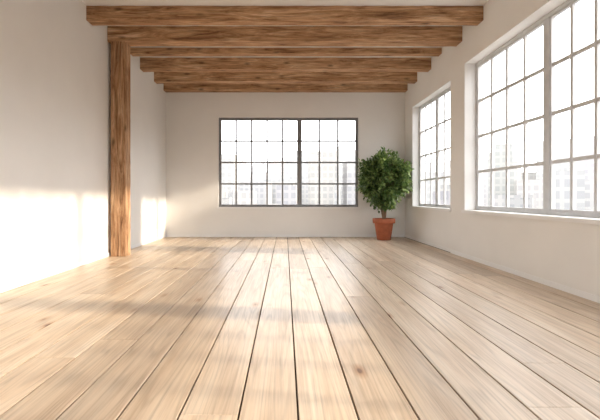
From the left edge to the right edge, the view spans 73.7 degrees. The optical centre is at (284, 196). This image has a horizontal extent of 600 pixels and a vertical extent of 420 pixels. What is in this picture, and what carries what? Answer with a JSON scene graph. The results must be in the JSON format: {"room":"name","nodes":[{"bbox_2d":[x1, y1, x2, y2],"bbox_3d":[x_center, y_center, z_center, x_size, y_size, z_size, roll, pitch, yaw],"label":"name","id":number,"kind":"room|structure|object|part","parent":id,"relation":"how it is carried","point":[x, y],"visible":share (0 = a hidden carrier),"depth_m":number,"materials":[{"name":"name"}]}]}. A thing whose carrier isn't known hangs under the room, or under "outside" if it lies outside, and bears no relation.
{"room":"empty loft room","nodes":[
{"label":"empty loft room","id":0,"kind":"room"},
{"bbox_2d":[0,0,165,286],"bbox_3d":[-3.420,-1.025,4.250,0.300,4.250,13.500,0,0,0],"label":"wall","id":1,"kind":"structure","parent":0,"point":[55,65],"depth_m":5.91,"materials":[{"name":"paint"}]},
{"bbox_2d":[0,235,166,292],"bbox_3d":[-3.263,1.065,4.250,0.015,0.070,13.500,0,0,0],"label":"baseboard","id":2,"kind":"structure","parent":1,"relation":"attached to","point":[7,287],"depth_m":5.77,"materials":[{"name":"white paint"}]},
{"bbox_2d":[81,0,488,57],"bbox_3d":[0.015,-3.275,4.250,7.170,0.250,14.100,0,0,0],"label":"ceiling","id":3,"kind":"structure","parent":0,"point":[86,2],"depth_m":6.55,"materials":[{"name":"paint"}]},
{"bbox_2d":[86,6,482,25],"bbox_3d":[-0.003,-3.030,6.690,6.533,0.239,0.220,0,0,0],"label":"ceiling beam","id":4,"kind":"structure","parent":3,"relation":"attached to","point":[95,15],"depth_m":6.58,"materials":[{"name":"brown wood"}]},
{"bbox_2d":[107,26,461,46],"bbox_3d":[-0.003,-3.010,7.500,6.533,0.279,0.280,0,0,0],"label":"ceiling beam","id":5,"kind":"structure","parent":3,"relation":"attached to","point":[140,36],"depth_m":7.36,"materials":[{"name":"brown wood"}]},
{"bbox_2d":[140,57,430,71],"bbox_3d":[0.015,-3.017,9.130,6.568,0.264,0.220,0,0,0],"label":"ceiling beam","id":6,"kind":"structure","parent":3,"relation":"attached to","point":[179,64],"depth_m":9.02,"materials":[{"name":"brown wood"}]},
{"bbox_2d":[154,72,416,83],"bbox_3d":[0.015,-3.017,10.090,6.568,0.264,0.220,0,0,0],"label":"ceiling beam","id":7,"kind":"structure","parent":3,"relation":"attached to","point":[159,77],"depth_m":9.98,"materials":[{"name":"brown wood"}]},
{"bbox_2d":[163,84,407,91],"bbox_3d":[0.015,-3.010,10.875,6.568,0.279,0.230,0,0,0],"label":"ceiling beam","id":8,"kind":"structure","parent":3,"relation":"attached to","point":[166,87],"depth_m":10.76,"materials":[{"name":"brown wood"}]},
{"bbox_2d":[130,48,441,55],"bbox_3d":[0.015,-3.084,8.510,6.568,0.129,0.180,0,0,0],"label":"ceiling beam","id":9,"kind":"structure","parent":3,"relation":"attached to","point":[134,51],"depth_m":8.42,"materials":[{"name":"brown wood"}]},
{"bbox_2d":[166,92,404,234],"bbox_3d":[0.015,-1.025,11.150,7.170,4.250,0.300,0,0,0],"label":"wall","id":10,"kind":"structure","parent":0,"point":[192,118],"depth_m":11.00,"materials":[{"name":"paint"}]},
{"bbox_2d":[167,234,404,236],"bbox_3d":[0.015,1.065,10.992,6.538,0.070,0.015,0,0,0],"label":"baseboard","id":11,"kind":"structure","parent":10,"relation":"attached to","point":[168,235],"depth_m":10.98,"materials":[{"name":"white paint"}]},
{"bbox_2d":[221,120,355,204],"bbox_3d":[0.095,-0.955,11.080,3.750,2.370,0.055,0,0,0],"label":"muntins","id":12,"kind":"object","parent":10,"relation":"attached to","point":[235,140],"visible":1,"depth_m":11.06,"materials":[{"name":"metal"}]},
{"bbox_2d":[219,118,357,206],"bbox_3d":[0.095,-0.955,11.080,3.850,2.470,0.080,0,0,0],"label":"frame","id":13,"kind":"object","parent":10,"relation":"attached to","point":[220,119],"visible":0.98,"depth_m":11.05,"materials":[{"name":"metal"}]},
{"bbox_2d":[217,207,359,208],"bbox_3d":[0.095,0.298,11.004,3.910,0.044,0.078,0,0,0],"label":"sill","id":14,"kind":"structure","parent":10,"relation":"attached to","point":[217,207],"depth_m":10.97,"materials":[{"name":"white paint"}]},
{"bbox_2d":[0,237,599,419],"bbox_3d":[-0.003,1.111,4.250,6.533,0.023,13.500,0,0,0],"label":"floor","id":15,"kind":"structure","parent":0,"point":[419,331],"depth_m":3.13,"materials":[{"name":"brown wood"}]},
{"bbox_2d":[111,41,130,256],"bbox_3d":[-3.080,-0.888,7.500,0.280,3.974,0.240,0,0,0],"label":"wooden post","id":16,"kind":"object","parent":15,"relation":"on","point":[120,50],"visible":1,"depth_m":7.38,"materials":[{"name":"brown wood"}]},
{"bbox_2d":[355,147,412,239],"bbox_3d":[2.540,-0.107,10.278,1.480,2.413,1.427,0,0,30],"label":"ficus tree","id":17,"kind":"object","parent":15,"relation":"on","point":[382,178],"visible":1,"depth_m":10.01,"materials":[{"name":"green plant"}]},
{"bbox_3d":[2.540,0.825,10.280,0.570,0.550,0.570,0,0,0],"label":"pot","id":18,"kind":"part","parent":17,"relation":"part of","materials":[{"name":"ceramic"}]},
{"bbox_2d":[178,237,447,419],"bbox_3d":[0.015,1.211,4.250,7.170,0.178,14.100,0,0,0],"label":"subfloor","id":19,"kind":"object","parent":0,"point":[254,237],"visible":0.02,"depth_m":2.87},
{"bbox_2d":[405,0,599,295],"bbox_3d":[3.433,-1.025,4.250,0.335,4.250,13.500,0,0,0],"label":"wall","id":20,"kind":"structure","parent":0,"point":[564,253],"depth_m":6.94,"materials":[{"name":"paint"}]},
{"bbox_2d":[410,206,450,210],"bbox_3d":[3.357,0.260,9.155,0.213,0.051,2.450,0,0,0],"label":"sill","id":21,"kind":"structure","parent":20,"relation":"attached to","point":[416,207],"depth_m":8.91,"materials":[{"name":"white paint"}]},
{"bbox_2d":[419,87,449,207],"bbox_3d":[3.500,-1.040,9.165,0.080,2.560,2.370,0,0,0],"label":"frame","id":22,"kind":"object","parent":20,"relation":"attached to","point":[447,89],"visible":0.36,"depth_m":9.15,"materials":[{"name":"grey metal"}]},
{"bbox_2d":[420,90,449,205],"bbox_3d":[3.500,-1.040,9.165,0.055,2.460,2.270,0,0,0],"label":"muntins","id":23,"kind":"object","parent":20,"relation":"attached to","point":[439,123],"visible":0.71,"depth_m":9.42,"materials":[{"name":"grey metal"}]},
{"bbox_2d":[405,235,599,302],"bbox_3d":[3.275,1.065,4.250,0.050,0.070,13.500,0,0,0],"label":"baseboard","id":24,"kind":"structure","parent":20,"relation":"attached to","point":[589,296],"depth_m":5.45,"materials":[{"name":"white paint"}]},
{"bbox_2d":[461,210,599,224],"bbox_3d":[3.339,0.260,5.275,0.248,0.051,4.050,0,0,0],"label":"sill","id":25,"kind":"structure","parent":20,"relation":"attached to","point":[585,220],"depth_m":5.06,"materials":[{"name":"white paint"}]},
{"bbox_2d":[476,0,599,217],"bbox_3d":[3.500,-1.090,5.285,0.080,2.660,3.970,0,0,0],"label":"frame","id":26,"kind":"object","parent":20,"relation":"attached to","point":[546,19],"visible":0.75,"depth_m":5.31,"materials":[{"name":"grey metal"}]},
{"bbox_2d":[478,0,599,212],"bbox_3d":[3.500,-1.090,5.285,0.055,2.540,3.870,0,0,0],"label":"muntins","id":27,"kind":"object","parent":20,"relation":"attached to","point":[596,44],"visible":0.88,"depth_m":5.22,"materials":[{"name":"grey metal"}]},
{"label":"ground","id":28,"kind":"structure","parent":0,"visible":0},
{"bbox_2d":[222,136,593,210],"bbox_3d":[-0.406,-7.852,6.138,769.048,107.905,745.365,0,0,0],"label":"city skyline","id":29,"kind":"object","parent":28,"relation":"on","point":[584,146],"visible":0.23,"depth_m":198.59}
]}

